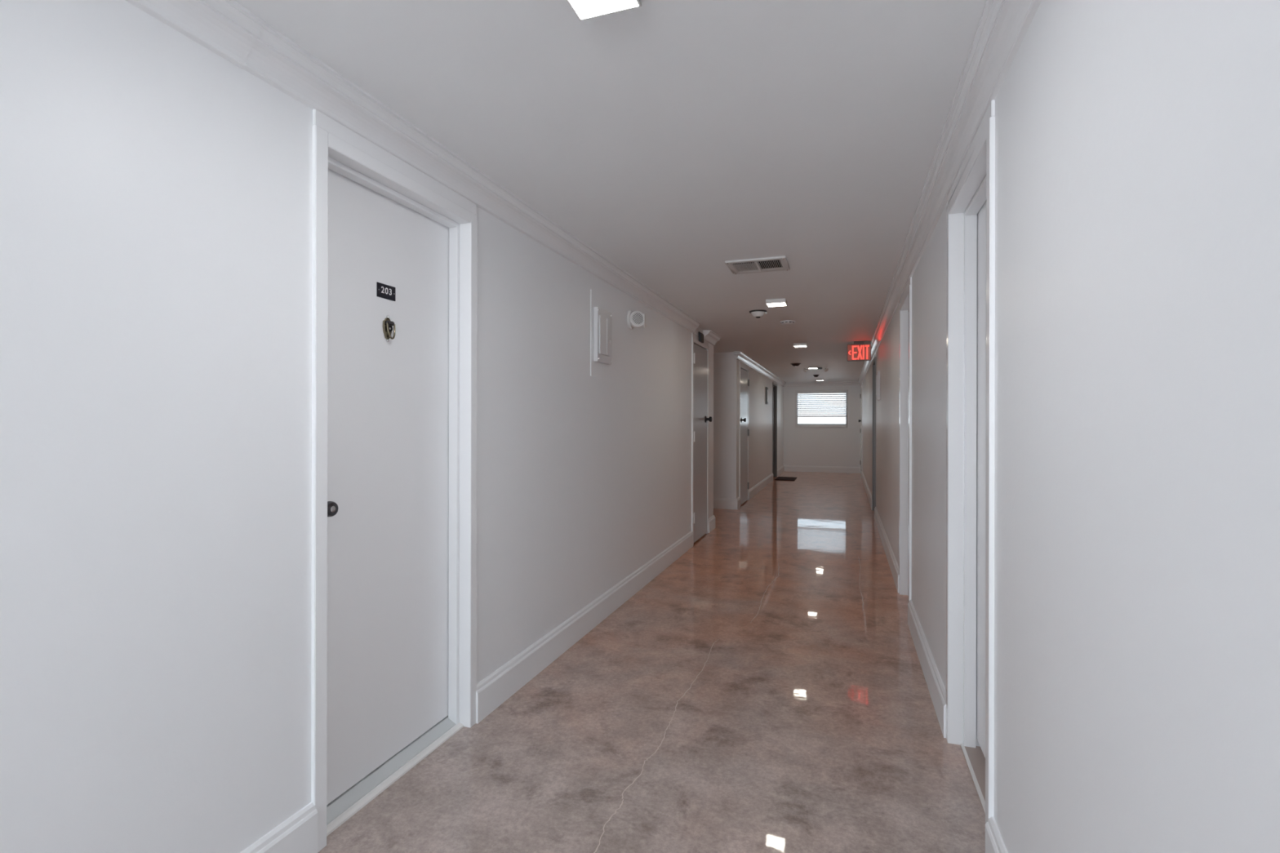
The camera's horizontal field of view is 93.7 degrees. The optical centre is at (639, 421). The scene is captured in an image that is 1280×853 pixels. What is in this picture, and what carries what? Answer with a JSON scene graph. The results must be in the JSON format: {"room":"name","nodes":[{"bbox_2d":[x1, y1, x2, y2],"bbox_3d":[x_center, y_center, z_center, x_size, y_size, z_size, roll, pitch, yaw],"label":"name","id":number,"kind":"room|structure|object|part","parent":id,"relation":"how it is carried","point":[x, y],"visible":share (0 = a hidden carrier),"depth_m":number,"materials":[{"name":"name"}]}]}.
{"room":"apartment building hallway","nodes":[
{"label":"apartment building hallway","id":0,"kind":"room"},
{"bbox_2d":[0,0,713,852],"bbox_3d":[-1.117,0.125,1.689,0.250,2.286,11.680,0,0,19],"label":"wall","id":1,"kind":"structure","parent":0,"point":[156,191],"depth_m":1.42,"materials":[{"name":"paint"}]},
{"bbox_2d":[311,108,477,852],"bbox_3d":[-0.878,0.175,2.161,0.128,2.186,0.818,0,0,19],"label":"door","id":2,"kind":"structure","parent":1,"relation":"in","point":[394,248],"depth_m":2.16,"materials":[{"name":"white paint"}]},
{"bbox_3d":[-0.981,0.270,1.867,0.066,0.063,0.063,0,0,19],"label":"knob","id":3,"kind":"part","parent":2,"relation":"part of","materials":[{"name":"grey metal"}]},
{"bbox_3d":[-0.914,-0.468,2.161,0.002,0.051,0.092,0,0,19],"label":"number plate","id":4,"kind":"part","parent":2,"relation":"part of","materials":[{"name":"black plastic"}]},
{"bbox_3d":[-0.907,1.250,2.170,0.068,0.036,0.728,0,0,19],"label":"sill","id":5,"kind":"part","parent":2,"relation":"part of","materials":[{"name":"paint"}]},
{"bbox_2d":[125,0,700,333],"bbox_3d":[-1.123,-0.965,1.148,0.081,0.105,10.650,0,0,19],"label":"crown molding","id":6,"kind":"structure","parent":1,"relation":"attached to","point":[274,59],"depth_m":1.88,"materials":[{"name":"white paint"}]},
{"bbox_2d":[240,465,784,852],"bbox_3d":[-1.246,1.190,6.373,3.546,0.155,20.470,0,0,19],"label":"baseboard","id":7,"kind":"structure","parent":1,"relation":"attached to","point":[298,833],"depth_m":3.05,"materials":[{"name":"white paint"}]},
{"bbox_2d":[590,288,613,379],"bbox_3d":[-0.243,-0.549,3.861,0.004,0.533,0.365,0,0,19],"label":"board","id":8,"kind":"object","parent":1,"relation":"attached to","point":[597,369],"visible":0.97,"depth_m":3.82,"materials":[{"name":"paint"}]},
{"bbox_2d":[593,306,611,364],"bbox_3d":[-0.231,-0.544,3.831,0.038,0.338,0.237,0,0,19],"label":"electrical panel","id":9,"kind":"object","parent":8,"relation":"attached to","point":[602,318],"visible":1,"depth_m":3.77,"materials":[{"name":"white metal"}]},
{"bbox_3d":[-0.225,-0.544,3.814,0.008,0.238,0.165,0,0,19],"label":"panel door","id":10,"kind":"part","parent":9,"relation":"part of","materials":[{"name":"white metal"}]},
{"bbox_2d":[626,310,645,329],"bbox_3d":[-0.015,-0.742,4.367,0.114,0.136,0.165,0,0,19],"label":"fire alarm","id":11,"kind":"object","parent":1,"relation":"attached to","point":[636,318],"visible":1,"depth_m":4.33,"materials":[{"name":"white plastic"}]},
{"bbox_2d":[631,312,643,324],"bbox_3d":[-0.016,-0.744,4.328,0.090,0.090,0.015,0,0,-19],"label":"grille","id":12,"kind":"object","parent":11,"relation":"attached to","point":[637,317],"depth_m":4.32,"materials":[{"name":"white plastic"}]},
{"bbox_2d":[691,332,711,545],"bbox_3d":[0.633,0.178,6.510,0.193,2.186,0.765,0,0,19],"label":"door","id":13,"kind":"structure","parent":1,"relation":"in","point":[700,351],"depth_m":6.47,"materials":[{"name":"white paint"}]},
{"bbox_2d":[698,331,703,342],"bbox_3d":[0.659,-0.907,6.449,0.029,0.108,0.145,0,0,19],"label":"door chime","id":14,"kind":"object","parent":13,"relation":"attached to","point":[700,335],"visible":1,"depth_m":6.40,"materials":[{"name":"black plastic"}]},
{"bbox_3d":[0.768,-0.029,6.715,0.070,0.077,0.077,0,0,19],"label":"knob","id":15,"kind":"part","parent":13,"relation":"part of","materials":[{"name":"black plastic"}]},
{"bbox_2d":[702,329,721,345],"bbox_3d":[0.696,-0.963,6.977,0.379,0.103,0.659,0,0,19],"label":"crown molding","id":16,"kind":"structure","parent":1,"relation":"attached to","point":[710,336],"depth_m":6.84,"materials":[{"name":"white paint"}]},
{"bbox_2d":[235,0,986,382],"bbox_3d":[-0.158,-1.116,6.216,6.100,0.200,20.870,0,0,19],"label":"ceiling","id":17,"kind":"structure","parent":0,"point":[677,140],"depth_m":2.01,"materials":[{"name":"paint"}]},
{"bbox_2d":[565,0,641,21],"bbox_3d":[-0.097,-1.000,1.373,0.162,0.034,0.160,0,0,19],"label":"recessed light","id":18,"kind":"object","parent":17,"relation":"in","point":[584,10],"visible":1,"depth_m":1.42,"materials":[{"name":"white plastic"}]},
{"bbox_2d":[724,256,790,274],"bbox_3d":[0.763,-1.007,3.876,0.380,0.015,0.320,0,0,19],"label":"ceiling vent","id":19,"kind":"object","parent":17,"relation":"in","point":[777,263],"visible":1,"depth_m":3.86,"materials":[{"name":"white metal"}]},
{"bbox_3d":[0.726,-1.008,4.007,0.138,0.009,0.028,0,0,19],"label":"blade","id":20,"kind":"part","parent":19,"relation":"part of","materials":[{"name":"white metal"}]},
{"bbox_3d":[0.873,-1.008,3.957,0.138,0.009,0.028,0,0,19],"label":"blade","id":21,"kind":"part","parent":19,"relation":"part of","materials":[{"name":"white metal"}]},
{"bbox_2d":[749,309,767,318],"bbox_3d":[1.084,-0.984,5.504,0.162,0.061,0.160,0,0,19],"label":"smoke detector","id":22,"kind":"object","parent":17,"relation":"attached to","point":[757,313],"visible":1,"depth_m":5.46,"materials":[{"name":"grey plastic"}]},
{"bbox_2d":[765,298,786,306],"bbox_3d":[1.145,-0.998,5.030,0.162,0.034,0.160,0,0,19],"label":"recessed light","id":23,"kind":"object","parent":17,"relation":"in","point":[775,302],"visible":1,"depth_m":4.97,"materials":[{"name":"white plastic"}]},
{"bbox_2d":[766,302,786,306],"bbox_3d":[1.145,-0.993,5.030,0.148,0.022,0.148,0,0,19],"label":"diffuser","id":24,"kind":"object","parent":23,"relation":"attached to","point":[769,304],"depth_m":5.04,"materials":[{"name":"white plastic"}]},
{"bbox_2d":[780,320,795,324],"bbox_3d":[1.491,-0.998,6.063,0.148,0.030,0.148,0,0,19],"label":"ceiling disc","id":25,"kind":"object","parent":17,"relation":"attached to","point":[787,322],"visible":1,"depth_m":6.02,"materials":[{"name":"white plastic"}]},
{"bbox_2d":[790,363,800,366],"bbox_3d":[2.703,-0.984,10.415,0.180,0.054,0.180,0,0,19],"label":"smoke detector","id":26,"kind":"object","parent":17,"relation":"attached to","point":[793,364],"visible":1,"depth_m":10.36,"materials":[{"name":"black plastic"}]},
{"bbox_2d":[793,342,807,347],"bbox_3d":[2.084,-0.996,7.795,0.162,0.034,0.160,0,0,19],"label":"recessed light","id":27,"kind":"object","parent":17,"relation":"in","point":[798,344],"visible":1,"depth_m":7.72,"materials":[{"name":"white plastic"}]},
{"bbox_2d":[808,366,817,368],"bbox_3d":[3.171,-0.995,10.995,0.162,0.034,0.160,0,0,19],"label":"recessed light","id":28,"kind":"object","parent":17,"relation":"in","point":[809,367],"visible":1,"depth_m":10.94,"materials":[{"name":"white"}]},
{"bbox_2d":[802,367,828,372],"bbox_3d":[3.274,-0.970,11.192,0.461,0.080,0.091,0,0,19],"label":"emergency light","id":29,"kind":"object","parent":17,"relation":"attached to","point":[804,370],"visible":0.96,"depth_m":11.21,"materials":[{"name":"grey plastic"}]},
{"bbox_2d":[847,341,871,361],"bbox_3d":[2.751,-0.888,7.536,0.284,0.246,0.051,0,0,19],"label":"exit sign","id":30,"kind":"object","parent":17,"relation":"hanging from","point":[859,351],"visible":1,"depth_m":7.51,"materials":[{"name":"red plastic"}]},
{"bbox_2d":[317,471,985,852],"bbox_3d":[-0.548,1.369,5.080,6.100,0.201,23.270,0,0,19],"label":"floor","id":31,"kind":"structure","parent":0,"point":[766,691],"depth_m":2.45,"materials":[{"name":"concrete"}]},
{"bbox_2d":[774,476,796,480],"bbox_3d":[3.262,1.269,13.392,0.420,0.014,0.740,0,0,19],"label":"doormat","id":32,"kind":"object","parent":31,"relation":"on","point":[782,478],"visible":1,"depth_m":13.30,"materials":[{"name":"brown fabric"}]},
{"bbox_2d":[713,352,719,497],"bbox_3d":[-0.367,0.126,9.376,3.275,2.286,0.120,0,0,19],"label":"wall","id":33,"kind":"structure","parent":0,"point":[716,355],"depth_m":8.81,"materials":[{"name":"paint"}]},
{"bbox_2d":[719,351,783,498],"bbox_3d":[2.435,0.131,12.147,0.250,2.286,7.170,0,0,19],"label":"wall","id":34,"kind":"structure","parent":0,"point":[760,413],"depth_m":9.86,"materials":[{"name":"paint"}]},
{"bbox_2d":[738,360,749,505],"bbox_3d":[1.600,0.180,9.357,0.193,2.186,0.860,0,0,19],"label":"door","id":35,"kind":"structure","parent":34,"relation":"in","point":[744,484],"depth_m":9.32,"materials":[{"name":"white paint"}]},
{"bbox_2d":[733,351,786,386],"bbox_3d":[2.566,-0.960,12.062,0.109,0.103,7.249,0,0,19],"label":"crown molding","id":36,"kind":"structure","parent":34,"relation":"attached to","point":[739,355],"depth_m":10.44,"materials":[{"name":"white paint"}]},
{"bbox_2d":[765,386,768,404],"bbox_3d":[2.552,-0.523,12.039,0.038,0.338,0.237,0,0,19],"label":"electrical panel","id":37,"kind":"object","parent":34,"relation":"attached to","point":[766,388],"visible":1,"depth_m":11.94,"materials":[{"name":"white metal"}]},
{"bbox_2d":[772,380,777,476],"bbox_3d":[2.984,0.182,13.534,0.128,2.186,0.840,0,0,19],"label":"door","id":38,"kind":"structure","parent":34,"relation":"in","point":[774,383],"depth_m":13.87,"materials":[{"name":"grey paint"}]},
{"bbox_2d":[783,385,861,466],"bbox_3d":[4.628,0.135,15.294,2.379,2.286,0.200,0,0,19],"label":"wall","id":39,"kind":"structure","parent":0,"point":[804,446],"depth_m":15.20,"materials":[{"name":"paint"}]},
{"bbox_2d":[783,465,860,473],"bbox_3d":[4.590,1.200,15.189,1.879,0.155,0.021,0,0,19],"label":"baseboard","id":40,"kind":"structure","parent":39,"relation":"attached to","point":[787,468],"depth_m":15.17,"materials":[{"name":"white paint"}]},
{"bbox_2d":[795,390,848,427],"bbox_3d":[4.609,-0.329,15.240,1.299,0.950,0.114,0,0,19],"label":"window","id":41,"kind":"structure","parent":39,"relation":"in","point":[797,425],"depth_m":15.21,"materials":[{"name":"white plastic"}]},
{"bbox_2d":[796,391,846,417],"bbox_3d":[4.605,-0.443,15.226,1.201,0.637,0.048,0,0,19],"label":"window blind","id":42,"kind":"object","parent":41,"relation":"attached to","point":[798,415],"visible":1,"depth_m":15.22,"materials":[{"name":"white plastic"}]},
{"bbox_3d":[4.604,-0.141,15.226,1.201,0.034,0.048,0,0,19],"label":"rail","id":43,"kind":"part","parent":42,"relation":"part of","materials":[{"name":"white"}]},
{"bbox_2d":[783,381,860,386],"bbox_3d":[4.585,-0.957,15.162,1.879,0.103,0.079,0,0,19],"label":"crown molding","id":44,"kind":"structure","parent":39,"relation":"attached to","point":[834,383],"depth_m":15.15,"materials":[{"name":"white paint"}]},
{"bbox_2d":[862,0,1279,852],"bbox_3d":[2.313,0.131,5.166,0.250,2.286,20.470,0,0,19],"label":"wall","id":45,"kind":"structure","parent":0,"point":[1137,339],"depth_m":0.89,"materials":[{"name":"paint"}]},
{"bbox_2d":[858,382,862,474],"bbox_3d":[5.300,0.186,14.295,0.193,2.186,0.850,0,0,19],"label":"door","id":46,"kind":"structure","parent":45,"relation":"in","point":[860,420],"depth_m":14.02,"materials":[{"name":"white paint"}]},
{"bbox_3d":[5.331,0.210,14.284,0.128,2.139,0.850,0,0,19],"label":"frame","id":47,"kind":"part","parent":46,"relation":"part of","materials":[{"name":"white paint"}]},
{"bbox_2d":[871,353,875,511],"bbox_3d":[3.292,0.183,8.281,0.128,2.186,0.770,0,0,19],"label":"door","id":48,"kind":"structure","parent":45,"relation":"in","point":[873,480],"depth_m":8.62,"materials":[{"name":"grey paint"}]},
{"bbox_2d":[875,370,879,400],"bbox_3d":[2.841,-0.429,7.167,0.038,0.338,0.237,0,0,19],"label":"electrical panel","id":49,"kind":"object","parent":45,"relation":"attached to","point":[877,377],"visible":1,"depth_m":7.06,"materials":[{"name":"white metal"}]},
{"bbox_2d":[898,276,911,602],"bbox_3d":[1.872,0.180,4.098,0.128,2.186,0.725,0,0,19],"label":"door","id":50,"kind":"structure","parent":45,"relation":"in","point":[905,306],"depth_m":4.41,"materials":[{"name":"white paint"}]},
{"bbox_2d":[859,468,1007,852],"bbox_3d":[2.182,1.196,5.209,0.021,0.155,20.470,0,0,19],"label":"baseboard","id":51,"kind":"structure","parent":45,"relation":"attached to","point":[994,843],"depth_m":2.90,"materials":[{"name":"white paint"}]},
{"bbox_2d":[857,0,1041,385],"bbox_3d":[2.159,-0.961,5.218,0.079,0.103,20.470,0,0,19],"label":"crown molding","id":52,"kind":"structure","parent":45,"relation":"attached to","point":[1003,26],"depth_m":1.91,"materials":[{"name":"white paint"}]},
{"bbox_2d":[946,99,995,823],"bbox_3d":[1.173,0.179,2.039,0.128,2.186,0.755,0,0,19],"label":"door","id":53,"kind":"structure","parent":45,"relation":"in","point":[971,207],"depth_m":2.33,"materials":[{"name":"white paint"}]}
]}

